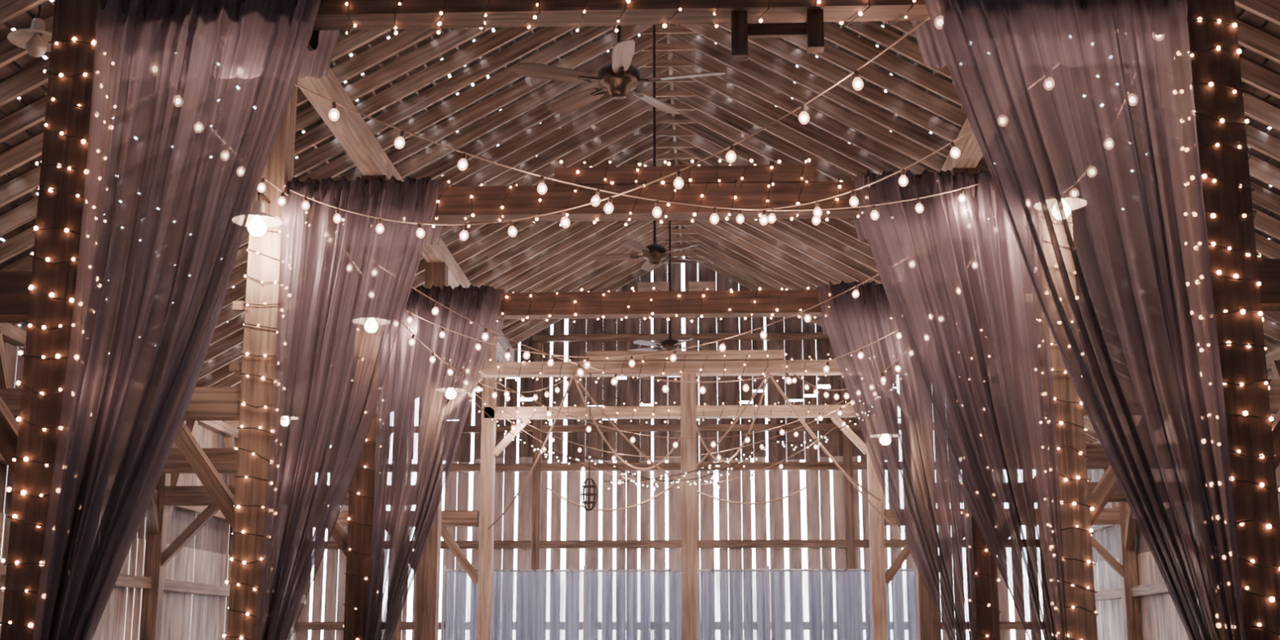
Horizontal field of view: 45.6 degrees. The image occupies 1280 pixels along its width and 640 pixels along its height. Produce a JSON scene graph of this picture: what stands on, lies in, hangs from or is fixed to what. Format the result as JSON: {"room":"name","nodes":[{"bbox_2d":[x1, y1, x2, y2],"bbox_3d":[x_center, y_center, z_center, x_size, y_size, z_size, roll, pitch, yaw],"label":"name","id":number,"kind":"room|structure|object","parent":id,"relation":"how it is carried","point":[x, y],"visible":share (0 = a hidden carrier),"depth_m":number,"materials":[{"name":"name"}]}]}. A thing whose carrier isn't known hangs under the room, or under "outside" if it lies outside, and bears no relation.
{"room":"event hall","nodes":[
{"label":"event hall","id":0,"kind":"room"},
{"bbox_2d":[0,322,306,639],"bbox_3d":[-6.169,1.742,12.173,1.015,4.854,30.000,0,-12,2],"label":"wall","id":1,"kind":"structure","parent":0,"point":[170,584],"depth_m":19.55,"materials":[{"name":"brown wood"}]},
{"bbox_2d":[514,25,725,114],"bbox_3d":[-0.042,-2.990,10.724,1.591,2.962,1.407,0,-12,2],"label":"ceiling fan","id":2,"kind":"object","parent":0,"point":[620,77],"depth_m":10.38,"materials":[{"name":"brown wood"}]},
{"bbox_2d":[0,0,1279,342],"bbox_3d":[0.201,-2.409,12.844,14.467,4.007,30.120,0,-12,2],"label":"rafters","id":3,"kind":"structure","parent":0,"point":[24,20],"depth_m":14.86,"materials":[{"name":"brown wood"}]},
{"bbox_2d":[6,4,52,57],"bbox_3d":[-4.297,-2.116,10.866,0.400,0.498,0.400,0,-12,2],"label":"lamp","id":4,"kind":"object","parent":3,"relation":"hanging from","point":[35,39],"visible":0.9,"depth_m":10.82,"materials":[{"name":"metal"}]},
{"bbox_2d":[284,16,929,240],"bbox_3d":[-0.522,-1.053,10.231,6.174,0.895,0.100,-10,-16,39],"label":"string lights","id":5,"kind":"object","parent":3,"relation":"hanging from","point":[857,83],"visible":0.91,"depth_m":9.84},
{"bbox_2d":[0,0,1279,443],"bbox_3d":[0.139,-2.461,12.712,13.572,3.850,29.085,0,-12,2],"label":"ceiling","id":6,"kind":"structure","parent":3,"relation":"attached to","point":[716,114],"depth_m":17.65,"materials":[{"name":"brown wood"}]},
{"bbox_2d":[816,280,977,639],"bbox_3d":[2.609,2.166,15.324,1.527,5.276,0.609,0,-12,2],"label":"sheer curtain","id":7,"kind":"object","parent":6,"relation":"hanging from","point":[927,504],"visible":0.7,"depth_m":15.35,"materials":[{"name":"fabric"}]},
{"bbox_2d":[472,399,857,488],"bbox_3d":[0.445,1.430,19.246,5.617,1.402,0.145,0,-12,2],"label":"string lights","id":8,"kind":"object","parent":3,"relation":"hanging from","point":[492,419],"visible":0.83,"depth_m":19.16,"materials":[{"name":"plastic"}]},
{"bbox_2d":[580,372,597,511],"bbox_3d":[-0.639,1.524,19.247,0.216,1.778,0.216,0,-12,2],"label":"wire lantern","id":9,"kind":"object","parent":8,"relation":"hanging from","point":[588,486],"visible":0.99,"depth_m":19.11,"materials":[{"name":"black metal"}]},
{"bbox_2d":[666,24,683,258],"bbox_3d":[0.143,-4.253,13.177,0.040,0.200,30.000,0,-12,2],"label":"board","id":10,"kind":"object","parent":3,"relation":"attached to","point":[668,38],"visible":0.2,"depth_m":19.22,"materials":[{"name":"brown wood"}]},
{"bbox_2d":[593,24,711,271],"bbox_3d":[0.241,-2.014,15.176,1.406,3.019,1.160,0,-12,2],"label":"ceiling fan","id":11,"kind":"object","parent":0,"point":[654,253],"depth_m":14.89,"materials":[{"name":"brown wood"}]},
{"bbox_2d":[295,256,1026,639],"bbox_3d":[0.767,2.958,26.881,13.600,8.591,0.214,0,-12,2],"label":"wall","id":12,"kind":"structure","parent":0,"point":[798,342],"depth_m":26.99,"materials":[{"name":"brown wood"}]},
{"bbox_2d":[474,392,568,456],"bbox_3d":[-1.596,1.405,20.306,1.384,0.746,0.088,7,-14,-29],"label":"string lights","id":13,"kind":"object","parent":12,"relation":"hanging from","point":[513,428],"depth_m":20.28},
{"bbox_2d":[475,373,573,401],"bbox_3d":[-1.322,0.718,17.664,0.089,0.802,3.556,-3,-12,14],"label":"string lights","id":14,"kind":"object","parent":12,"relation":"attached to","point":[494,395],"depth_m":17.58},
{"bbox_2d":[503,410,547,433],"bbox_3d":[-1.711,1.554,23.119,0.850,0.406,0.095,-8,-15,34],"label":"string lights","id":15,"kind":"object","parent":12,"relation":"hanging from","point":[522,425],"depth_m":23.16},
{"bbox_2d":[550,434,643,460],"bbox_3d":[-0.621,1.849,22.284,1.677,0.459,0.095,-8,-15,34],"label":"string lights","id":16,"kind":"object","parent":12,"relation":"hanging from","point":[613,458],"depth_m":22.43},
{"bbox_2d":[571,457,635,484],"bbox_3d":[-0.519,2.082,20.798,0.978,0.316,0.088,7,-14,-29],"label":"string lights","id":17,"kind":"object","parent":12,"relation":"hanging from","point":[583,468],"depth_m":20.78},
{"bbox_2d":[639,480,672,491],"bbox_3d":[0.201,2.322,21.171,0.527,0.128,0.088,7,-14,-29],"label":"string lights","id":18,"kind":"object","parent":12,"relation":"hanging from","point":[653,487],"depth_m":21.15},
{"bbox_2d":[647,456,680,464],"bbox_3d":[0.366,1.976,21.557,0.556,0.107,0.095,-8,-15,34],"label":"string lights","id":19,"kind":"object","parent":12,"relation":"hanging from","point":[648,462],"depth_m":21.66},
{"bbox_2d":[662,401,676,422],"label":"light","id":20,"kind":"object","parent":12,"relation":"attached to","point":[664,421],"depth_m":23.30,"materials":[{"name":"plastic"}]},
{"bbox_2d":[697,401,711,422],"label":"light","id":21,"kind":"object","parent":12,"relation":"attached to","point":[707,402],"depth_m":23.28,"materials":[{"name":"plastic"}]},
{"bbox_2d":[696,434,781,459],"bbox_3d":[1.371,1.763,20.889,1.346,0.267,0.095,-8,-15,34],"label":"string lights","id":22,"kind":"object","parent":12,"relation":"hanging from","point":[718,456],"depth_m":20.90},
{"bbox_2d":[697,441,817,489],"bbox_3d":[1.706,2.105,22.105,2.114,0.790,0.088,7,-14,-29],"label":"string lights","id":23,"kind":"object","parent":12,"relation":"hanging from","point":[752,478],"depth_m":22.03},
{"bbox_2d":[784,425,803,436],"bbox_3d":[2.090,1.503,20.435,0.276,0.136,0.095,-8,-15,34],"label":"string lights","id":24,"kind":"object","parent":12,"relation":"hanging from","point":[796,434],"depth_m":20.43},
{"bbox_2d":[791,372,848,399],"bbox_3d":[2.149,0.766,17.932,0.098,0.726,2.582,2,-12,-8],"label":"string lights","id":25,"kind":"object","parent":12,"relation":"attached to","point":[815,392],"depth_m":17.81},
{"bbox_2d":[823,410,854,435],"bbox_3d":[2.982,1.563,22.974,0.582,0.413,0.088,7,-14,-29],"label":"string lights","id":26,"kind":"object","parent":12,"relation":"hanging from","point":[843,424],"depth_m":23.02},
{"bbox_2d":[627,220,718,351],"bbox_3d":[0.525,-0.784,21.966,1.417,2.602,1.305,0,-12,2],"label":"ceiling fan","id":27,"kind":"object","parent":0,"point":[668,344],"depth_m":21.66,"materials":[{"name":"brown wood"}]},
{"bbox_2d":[1087,346,1279,639],"bbox_3d":[6.455,1.632,11.655,1.015,4.854,30.000,0,-12,2],"label":"wall","id":28,"kind":"structure","parent":0,"point":[1134,601],"depth_m":22.52,"materials":[{"name":"brown wood"}]},
{"bbox_3d":[0.145,4.101,11.452,14.397,0.060,30.100,0,-12,2],"label":"floor","id":29,"kind":"structure","parent":0,"visible":0},
{"bbox_2d":[0,0,99,639],"bbox_3d":[-4.806,0.093,8.372,3.550,6.500,0.260,0,-12,2],"label":"timber post","id":30,"kind":"object","parent":29,"relation":"on","point":[77,19],"visible":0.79,"depth_m":8.23,"materials":[{"name":"brown wood"}]},
{"bbox_2d":[0,36,94,631],"bbox_3d":[-3.161,0.814,8.149,0.333,4.840,0.334,0,-12,2],"label":"light","id":31,"kind":"object","parent":30,"relation":"attached to","point":[23,492],"visible":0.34,"depth_m":8.17,"materials":[{"name":"plastic"}]},
{"bbox_2d":[312,0,930,61],"bbox_3d":[-0.025,-1.690,8.546,6.020,0.500,0.220,0,-12,2],"label":"tie beam","id":32,"kind":"structure","parent":30,"relation":"attached to","point":[783,18],"depth_m":8.48,"materials":[{"name":"brown wood"}]},
{"bbox_2d":[32,0,339,639],"bbox_3d":[-2.429,0.628,8.090,1.354,5.275,0.598,0,-12,2],"label":"sheer curtain","id":33,"kind":"object","parent":32,"relation":"hanging from","point":[190,99],"visible":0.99,"depth_m":8.15,"materials":[{"name":"fabric"}]},
{"bbox_2d":[345,0,356,35],"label":"light","id":34,"kind":"object","parent":32,"relation":"attached to","point":[348,33],"depth_m":8.54,"materials":[{"name":"plastic"}]},
{"bbox_2d":[391,0,402,35],"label":"light","id":35,"kind":"object","parent":32,"relation":"attached to","point":[394,32],"depth_m":8.54,"materials":[{"name":"plastic"}]},
{"bbox_2d":[435,0,446,34],"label":"light","id":36,"kind":"object","parent":32,"relation":"attached to","point":[439,24],"depth_m":8.56,"materials":[{"name":"plastic"}]},
{"bbox_2d":[479,0,490,33],"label":"light","id":37,"kind":"object","parent":32,"relation":"attached to","point":[485,15],"depth_m":8.51,"materials":[{"name":"plastic"}]},
{"bbox_2d":[524,0,540,32],"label":"light","id":38,"kind":"object","parent":32,"relation":"attached to","point":[538,4],"depth_m":8.47,"materials":[{"name":"plastic"}]},
{"bbox_2d":[575,0,587,31],"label":"light","id":39,"kind":"object","parent":32,"relation":"attached to","point":[583,11],"depth_m":8.47,"materials":[{"name":"plastic"}]},
{"bbox_2d":[613,0,630,31],"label":"light","id":40,"kind":"object","parent":32,"relation":"attached to","point":[627,1],"depth_m":8.48,"materials":[{"name":"metal"}]},
{"bbox_2d":[294,84,978,225],"bbox_3d":[-0.076,-1.092,10.222,6.648,0.763,0.092,8,-14,-32],"label":"string lights","id":41,"kind":"object","parent":32,"relation":"hanging from","point":[334,114],"visible":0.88,"depth_m":10.06},
{"bbox_2d":[659,0,681,30],"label":"light","id":42,"kind":"object","parent":32,"relation":"attached to","point":[664,25],"depth_m":8.50,"materials":[{"name":"metal"}]},
{"bbox_2d":[711,0,719,29],"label":"light","id":43,"kind":"object","parent":32,"relation":"attached to","point":[716,25],"depth_m":8.47,"materials":[{"name":"metal"}]},
{"bbox_2d":[751,0,769,23],"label":"light","id":44,"kind":"object","parent":32,"relation":"attached to","point":[760,20],"depth_m":8.46,"materials":[{"name":"metal"}]},
{"bbox_2d":[809,0,820,13],"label":"light","id":45,"kind":"object","parent":32,"relation":"attached to","point":[817,1],"depth_m":8.38,"materials":[{"name":"metal"}]},
{"bbox_2d":[731,128,972,223],"bbox_3d":[1.732,-1.171,10.156,0.088,0.596,4.421,6,-14,-28],"label":"string lights","id":46,"kind":"object","parent":32,"relation":"hanging from","point":[954,152],"visible":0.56,"depth_m":10.53},
{"bbox_2d":[840,0,870,27],"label":"light","id":47,"kind":"object","parent":32,"relation":"attached to","point":[860,13],"depth_m":8.44,"materials":[{"name":"metal"}]},
{"bbox_2d":[888,0,915,26],"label":"light","id":48,"kind":"object","parent":32,"relation":"attached to","point":[913,1],"depth_m":8.47,"materials":[{"name":"plastic"}]},
{"bbox_2d":[911,0,1245,639],"bbox_3d":[2.293,0.588,7.900,1.523,5.276,0.601,0,-12,2],"label":"sheer curtain","id":49,"kind":"object","parent":32,"relation":"hanging from","point":[1080,113],"visible":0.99,"depth_m":7.96,"materials":[{"name":"fabric"}]},
{"bbox_2d":[0,76,297,639],"bbox_3d":[-4.581,0.881,12.083,3.680,6.500,0.260,0,-12,2],"label":"timber post","id":50,"kind":"object","parent":29,"relation":"on","point":[206,403],"visible":0.58,"depth_m":11.96,"materials":[{"name":"brown wood"}]},
{"bbox_2d":[222,226,280,639],"bbox_3d":[-3.002,1.603,11.861,0.332,4.819,0.334,0,-12,2],"label":"light","id":51,"kind":"object","parent":50,"relation":"attached to","point":[279,231],"visible":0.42,"depth_m":11.87,"materials":[{"name":"plastic"}]},
{"bbox_2d":[245,191,283,235],"bbox_3d":[-2.991,-0.838,11.961,0.399,0.372,0.426,-11,-16,42],"label":"lamp","id":52,"kind":"object","parent":50,"relation":"attached to","point":[257,223],"visible":0.91,"depth_m":11.92,"materials":[{"name":"metal"}]},
{"bbox_2d":[257,176,288,205],"bbox_3d":[-2.904,-1.307,10.379,0.089,0.279,3.781,0,-12,2],"label":"string lights","id":53,"kind":"object","parent":50,"relation":"attached to","point":[261,187],"visible":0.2,"depth_m":11.78},
{"bbox_2d":[297,66,403,182],"label":"brace","id":54,"kind":"object","parent":50,"relation":"on","point":[353,133],"depth_m":14.93,"materials":[{"name":"brown wood"}]},
{"bbox_2d":[422,237,471,288],"label":"brace","id":55,"kind":"object","parent":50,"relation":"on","point":[431,253],"depth_m":20.39,"materials":[{"name":"brown wood"}]},
{"bbox_2d":[431,164,860,222],"bbox_3d":[0.135,-1.023,12.286,6.020,0.390,0.220,0,-12,2],"label":"tie beam","id":56,"kind":"structure","parent":50,"relation":"attached to","point":[522,201],"depth_m":12.19,"materials":[{"name":"brown wood"}]},
{"bbox_2d":[253,175,444,639],"bbox_3d":[-2.272,1.418,11.807,1.350,5.276,0.600,0,-12,2],"label":"sheer curtain","id":57,"kind":"object","parent":56,"relation":"hanging from","point":[344,287],"visible":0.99,"depth_m":11.89,"materials":[{"name":"fabric"}]},
{"bbox_2d":[400,320,465,377],"bbox_3d":[-2.040,0.326,14.805,0.089,0.291,1.686,-3,-12,14],"label":"string lights","id":58,"kind":"object","parent":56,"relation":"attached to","point":[433,359],"depth_m":14.81},
{"bbox_2d":[431,180,454,227],"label":"light","id":59,"kind":"object","parent":56,"relation":"attached to","point":[448,181],"depth_m":12.22,"materials":[{"name":"plastic"}]},
{"bbox_2d":[464,182,482,227],"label":"light","id":60,"kind":"object","parent":56,"relation":"attached to","point":[472,196],"depth_m":12.20,"materials":[{"name":"plastic"}]},
{"bbox_2d":[497,182,517,225],"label":"light","id":61,"kind":"object","parent":56,"relation":"attached to","point":[503,206],"depth_m":12.18,"materials":[{"name":"plastic"}]},
{"bbox_2d":[533,194,542,225],"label":"light","id":62,"kind":"object","parent":56,"relation":"attached to","point":[536,219],"depth_m":12.17,"materials":[{"name":"plastic"}]},
{"bbox_2d":[565,160,594,216],"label":"light","id":63,"kind":"object","parent":56,"relation":"attached to","point":[577,171],"depth_m":12.21,"materials":[{"name":"plastic"}]},
{"bbox_2d":[593,211,605,224],"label":"light","id":64,"kind":"object","parent":56,"relation":"attached to","point":[594,222],"depth_m":12.24,"materials":[{"name":"plastic"}]},
{"bbox_2d":[601,160,614,189],"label":"light","id":65,"kind":"object","parent":56,"relation":"attached to","point":[609,162],"depth_m":12.21,"materials":[{"name":"plastic"}]},
{"bbox_2d":[605,181,613,204],"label":"light","id":66,"kind":"object","parent":56,"relation":"attached to","point":[611,182],"depth_m":12.16,"materials":[{"name":"plastic"}]},
{"bbox_2d":[624,180,645,226],"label":"light","id":67,"kind":"object","parent":56,"relation":"attached to","point":[630,213],"depth_m":12.15,"materials":[{"name":"plastic"}]},
{"bbox_2d":[634,160,646,188],"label":"light","id":68,"kind":"object","parent":56,"relation":"attached to","point":[639,164],"depth_m":12.21,"materials":[{"name":"plastic"}]},
{"bbox_2d":[660,159,672,189],"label":"light","id":69,"kind":"object","parent":56,"relation":"attached to","point":[663,183],"depth_m":12.19,"materials":[{"name":"metal"}]},
{"bbox_2d":[659,185,675,223],"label":"light","id":70,"kind":"object","parent":56,"relation":"attached to","point":[660,221],"depth_m":12.13,"materials":[{"name":"metal"}]},
{"bbox_2d":[688,159,697,188],"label":"light","id":71,"kind":"object","parent":56,"relation":"attached to","point":[692,161],"depth_m":12.18,"materials":[{"name":"metal"}]},
{"bbox_2d":[689,179,709,223],"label":"light","id":72,"kind":"object","parent":56,"relation":"attached to","point":[702,196],"depth_m":12.13,"materials":[{"name":"metal"}]},
{"bbox_2d":[716,158,730,188],"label":"light","id":73,"kind":"object","parent":56,"relation":"attached to","point":[719,160],"depth_m":12.18,"materials":[{"name":"metal"}]},
{"bbox_2d":[722,158,755,222],"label":"light","id":74,"kind":"object","parent":56,"relation":"attached to","point":[751,160],"depth_m":12.15,"materials":[{"name":"metal"}]},
{"bbox_2d":[755,213,762,222],"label":"light","id":75,"kind":"object","parent":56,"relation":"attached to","point":[759,215],"depth_m":12.18,"materials":[{"name":"glass"}]},
{"bbox_2d":[766,157,783,208],"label":"light","id":76,"kind":"object","parent":56,"relation":"attached to","point":[779,161],"depth_m":12.14,"materials":[{"name":"plastic"}]},
{"bbox_2d":[788,157,810,222],"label":"light","id":77,"kind":"object","parent":56,"relation":"attached to","point":[808,160],"depth_m":12.14,"materials":[{"name":"plastic"}]},
{"bbox_2d":[821,177,842,222],"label":"light","id":78,"kind":"object","parent":56,"relation":"attached to","point":[837,199],"depth_m":12.08,"materials":[{"name":"plastic"}]},
{"bbox_2d":[880,351,906,382],"bbox_3d":[2.548,0.478,15.027,0.098,0.181,0.829,2,-12,-8],"label":"string lights","id":79,"kind":"object","parent":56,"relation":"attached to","point":[897,368],"depth_m":15.06},
{"bbox_2d":[850,168,1068,639],"bbox_3d":[2.451,1.376,11.610,1.526,5.276,0.618,0,-12,2],"label":"sheer curtain","id":80,"kind":"object","parent":56,"relation":"hanging from","point":[973,326],"visible":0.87,"depth_m":11.69,"materials":[{"name":"fabric"}]},
{"bbox_2d":[161,174,388,639],"bbox_3d":[-4.422,1.671,15.797,3.680,6.500,0.260,0,-12,2],"label":"timber post","id":81,"kind":"object","parent":29,"relation":"on","point":[358,537],"visible":0.17,"depth_m":15.54,"materials":[{"name":"brown wood"}]},
{"bbox_2d":[342,413,377,639],"bbox_3d":[-2.846,2.384,15.579,0.329,4.788,0.334,0,-12,2],"label":"light","id":82,"kind":"object","parent":81,"relation":"attached to","point":[364,467],"visible":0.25,"depth_m":15.45,"materials":[{"name":"glass"}]},
{"bbox_2d":[497,289,822,319],"bbox_3d":[0.294,-0.160,15.984,6.020,0.240,0.220,0,-12,2],"label":"tie beam","id":83,"kind":"structure","parent":81,"relation":"attached to","point":[715,304],"depth_m":15.89,"materials":[{"name":"brown wood"}]},
{"bbox_2d":[364,284,506,639],"bbox_3d":[-2.109,2.210,15.531,1.373,5.275,0.606,0,-12,2],"label":"sheer curtain","id":84,"kind":"object","parent":83,"relation":"hanging from","point":[423,410],"visible":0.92,"depth_m":15.58,"materials":[{"name":"fabric"}]},
{"bbox_2d":[497,289,514,321],"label":"light","id":85,"kind":"object","parent":83,"relation":"attached to","point":[506,296],"depth_m":15.92,"materials":[{"name":"glass"}]},
{"bbox_2d":[521,301,531,321],"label":"light","id":86,"kind":"object","parent":83,"relation":"attached to","point":[526,317],"depth_m":15.91,"materials":[{"name":"metal"}]},
{"bbox_2d":[546,289,563,321],"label":"light","id":87,"kind":"object","parent":83,"relation":"attached to","point":[549,315],"depth_m":15.90,"materials":[{"name":"metal"}]},
{"bbox_2d":[570,288,589,322],"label":"light","id":88,"kind":"object","parent":83,"relation":"attached to","point":[581,289],"depth_m":15.90,"materials":[{"name":"metal"}]},
{"bbox_2d":[594,288,610,321],"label":"light","id":89,"kind":"object","parent":83,"relation":"attached to","point":[597,318],"depth_m":15.88,"materials":[{"name":"metal"}]},
{"bbox_2d":[619,287,634,320],"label":"light","id":90,"kind":"object","parent":83,"relation":"attached to","point":[632,288],"depth_m":15.88,"materials":[{"name":"metal"}]},
{"bbox_2d":[404,273,879,368],"bbox_3d":[0.114,-0.083,14.035,6.614,1.010,0.099,-8,-14,33],"label":"string lights","id":91,"kind":"object","parent":83,"relation":"attached to","point":[807,318],"visible":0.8,"depth_m":13.98},
{"bbox_2d":[642,287,661,320],"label":"light","id":92,"kind":"object","parent":83,"relation":"attached to","point":[652,313],"depth_m":15.87,"materials":[{"name":"metal"}]},
{"bbox_2d":[412,286,902,394],"bbox_3d":[0.212,0.043,14.010,6.785,1.267,0.093,6,-14,-28],"label":"string lights","id":93,"kind":"object","parent":83,"relation":"attached to","point":[485,336],"visible":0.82,"depth_m":13.87},
{"bbox_2d":[481,373,853,448],"bbox_3d":[0.373,0.841,17.712,6.780,1.289,0.094,6,-14,-28],"label":"string lights","id":94,"kind":"object","parent":83,"relation":"attached to","point":[506,394],"visible":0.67,"depth_m":17.58},
{"bbox_2d":[666,288,684,320],"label":"light","id":95,"kind":"object","parent":83,"relation":"attached to","point":[676,315],"depth_m":15.86,"materials":[{"name":"glass"}]},
{"bbox_2d":[690,288,707,322],"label":"light","id":96,"kind":"object","parent":83,"relation":"attached to","point":[701,316],"depth_m":15.84,"materials":[{"name":"glass"}]},
{"bbox_2d":[717,288,733,319],"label":"light","id":97,"kind":"object","parent":83,"relation":"attached to","point":[731,290],"depth_m":15.83,"materials":[{"name":"glass"}]},
{"bbox_2d":[744,287,760,319],"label":"light","id":98,"kind":"object","parent":83,"relation":"attached to","point":[759,288],"depth_m":15.82,"materials":[{"name":"glass"}]},
{"bbox_2d":[769,287,787,319],"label":"light","id":99,"kind":"object","parent":83,"relation":"attached to","point":[776,309],"depth_m":15.81,"materials":[{"name":"glass"}]},
{"bbox_2d":[792,287,811,319],"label":"light","id":100,"kind":"object","parent":83,"relation":"attached to","point":[807,287],"depth_m":15.80,"materials":[{"name":"glass"}]},
{"bbox_2d":[164,262,483,639],"bbox_3d":[-4.075,2.459,19.503,4.057,6.500,0.260,0,-12,2],"label":"timber post","id":101,"kind":"object","parent":29,"relation":"on","point":[428,572],"visible":0.33,"depth_m":19.24,"materials":[{"name":"brown wood"}]},
{"bbox_2d":[480,349,841,377],"bbox_3d":[0.453,0.563,19.712,6.020,0.305,0.200,0,-12,2],"label":"tie beam","id":102,"kind":"structure","parent":101,"relation":"attached to","point":[653,365],"depth_m":19.62,"materials":[{"name":"brown wood"}]},
{"bbox_2d":[515,358,524,382],"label":"light","id":103,"kind":"object","parent":102,"relation":"attached to","point":[516,380],"depth_m":19.66,"materials":[{"name":"metal"}]},
{"bbox_2d":[595,357,608,382],"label":"light","id":104,"kind":"object","parent":102,"relation":"attached to","point":[606,357],"depth_m":19.61,"materials":[{"name":"metal"}]},
{"bbox_2d":[655,355,667,381],"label":"light","id":105,"kind":"object","parent":102,"relation":"attached to","point":[666,356],"depth_m":19.57,"materials":[{"name":"metal"}]},
{"bbox_2d":[675,355,685,380],"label":"light","id":106,"kind":"object","parent":102,"relation":"attached to","point":[684,356],"depth_m":19.56,"materials":[{"name":"metal"}]},
{"bbox_2d":[737,355,750,379],"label":"light","id":107,"kind":"object","parent":102,"relation":"attached to","point":[746,355],"depth_m":19.53,"materials":[{"name":"metal"}]},
{"bbox_2d":[753,355,768,381],"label":"light","id":108,"kind":"object","parent":102,"relation":"attached to","point":[767,355],"depth_m":19.52,"materials":[{"name":"metal"}]},
{"bbox_2d":[777,353,792,381],"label":"light","id":109,"kind":"object","parent":102,"relation":"attached to","point":[785,354],"depth_m":19.53,"materials":[{"name":"glass"}]},
{"bbox_2d":[337,336,529,639],"bbox_3d":[-3.821,3.247,23.213,4.247,6.500,0.200,0,-12,2],"label":"timber post","id":110,"kind":"object","parent":29,"relation":"on","point":[482,518],"visible":0.65,"depth_m":23.12,"materials":[{"name":"brown wood"}]},
{"bbox_2d":[484,404,856,419],"bbox_3d":[0.612,1.419,23.411,6.020,0.170,0.200,0,-12,2],"label":"tie beam","id":111,"kind":"structure","parent":110,"relation":"attached to","point":[777,411],"depth_m":23.33,"materials":[{"name":"brown wood"}]},
{"bbox_2d":[487,372,891,528],"bbox_3d":[0.577,1.951,21.201,5.924,1.822,3.921,0,-12,2],"label":"string lights","id":112,"kind":"object","parent":111,"relation":"hanging from","point":[849,477],"visible":0.91,"depth_m":20.37},
{"bbox_2d":[822,401,850,417],"bbox_3d":[2.618,1.189,20.127,0.415,0.161,0.095,-8,-15,34],"label":"string lights","id":113,"kind":"object","parent":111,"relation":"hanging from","point":[839,413],"depth_m":20.10},
{"bbox_2d":[440,564,917,639],"bbox_3d":[0.671,5.522,25.207,8.400,2.880,0.440,0,-12,2],"label":"curtain","id":114,"kind":"object","parent":29,"relation":"on","point":[610,604],"visible":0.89,"depth_m":25.46,"materials":[{"name":"fabric"}]},
{"bbox_2d":[680,373,697,639],"bbox_3d":[0.623,3.154,19.154,0.200,4.995,0.200,0,-12,2],"label":"post","id":115,"kind":"object","parent":29,"relation":"on","point":[687,390],"visible":1,"depth_m":19.21,"materials":[{"name":"brown wood"}]},
{"bbox_2d":[831,416,1120,639],"bbox_3d":[5.044,3.170,22.849,4.247,6.500,0.200,0,-12,2],"label":"timber post","id":116,"kind":"object","parent":29,"relation":"on","point":[1108,516],"visible":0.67,"depth_m":22.75,"materials":[{"name":"brown wood"}]},
{"bbox_2d":[915,481,1128,639],"bbox_3d":[4.980,2.380,19.132,4.057,6.500,0.260,0,-12,2],"label":"timber post","id":117,"kind":"object","parent":29,"relation":"on","point":[928,620],"visible":0.02,"depth_m":18.82,"materials":[{"name":"brown wood"}]},
{"bbox_2d":[951,167,1110,639],"bbox_3d":[5.009,1.589,15.410,3.680,6.500,0.260,0,-12,2],"label":"timber post","id":118,"kind":"object","parent":29,"relation":"on","point":[988,622],"visible":0.05,"depth_m":15.14,"materials":[{"name":"brown wood"}]},
{"bbox_2d":[971,516,1000,639],"bbox_3d":[3.430,2.329,15.323,0.330,4.833,0.330,0,-12,2],"label":"light","id":119,"kind":"object","parent":118,"relation":"attached to","point":[998,580],"visible":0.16,"depth_m":15.08,"materials":[{"name":"glass"}]},
{"bbox_2d":[1048,327,1279,639],"bbox_3d":[4.850,0.799,11.697,3.680,6.500,0.260,0,-12,2],"label":"timber post","id":120,"kind":"object","parent":29,"relation":"on","point":[1082,624],"visible":0.27,"depth_m":11.53,"materials":[{"name":"brown wood"}]},
{"bbox_2d":[941,117,982,171],"bbox_3d":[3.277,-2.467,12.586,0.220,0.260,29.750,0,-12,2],"label":"brace","id":121,"kind":"object","parent":120,"relation":"on","point":[971,153],"visible":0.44,"depth_m":15.64,"materials":[{"name":"brown wood"}]},
{"bbox_2d":[1050,342,1098,639],"bbox_3d":[3.272,1.540,11.605,0.336,4.836,0.332,0,-12,2],"label":"light","id":122,"kind":"object","parent":120,"relation":"attached to","point":[1088,562],"visible":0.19,"depth_m":11.50,"materials":[{"name":"glass"}]},
{"bbox_2d":[1186,0,1279,639],"bbox_3d":[4.756,0.009,7.980,3.550,6.500,0.260,0,-12,2],"label":"timber post","id":123,"kind":"object","parent":29,"relation":"on","point":[1253,436],"visible":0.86,"depth_m":7.95,"materials":[{"name":"brown wood"}]},
{"bbox_2d":[1186,17,1279,635],"bbox_3d":[3.114,0.746,7.894,0.333,4.832,0.335,0,-12,2],"label":"light","id":124,"kind":"object","parent":123,"relation":"attached to","point":[1268,526],"visible":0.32,"depth_m":7.94,"materials":[{"name":"glass"}]},
{"bbox_2d":[1271,413,1279,517],"bbox_3d":[5.013,2.325,11.181,0.940,3.300,0.030,0,-12,2],"label":"wall","id":125,"kind":"structure","parent":29,"relation":"on","point":[1277,469],"depth_m":11.42,"materials":[{"name":"brown wood"}]}
]}

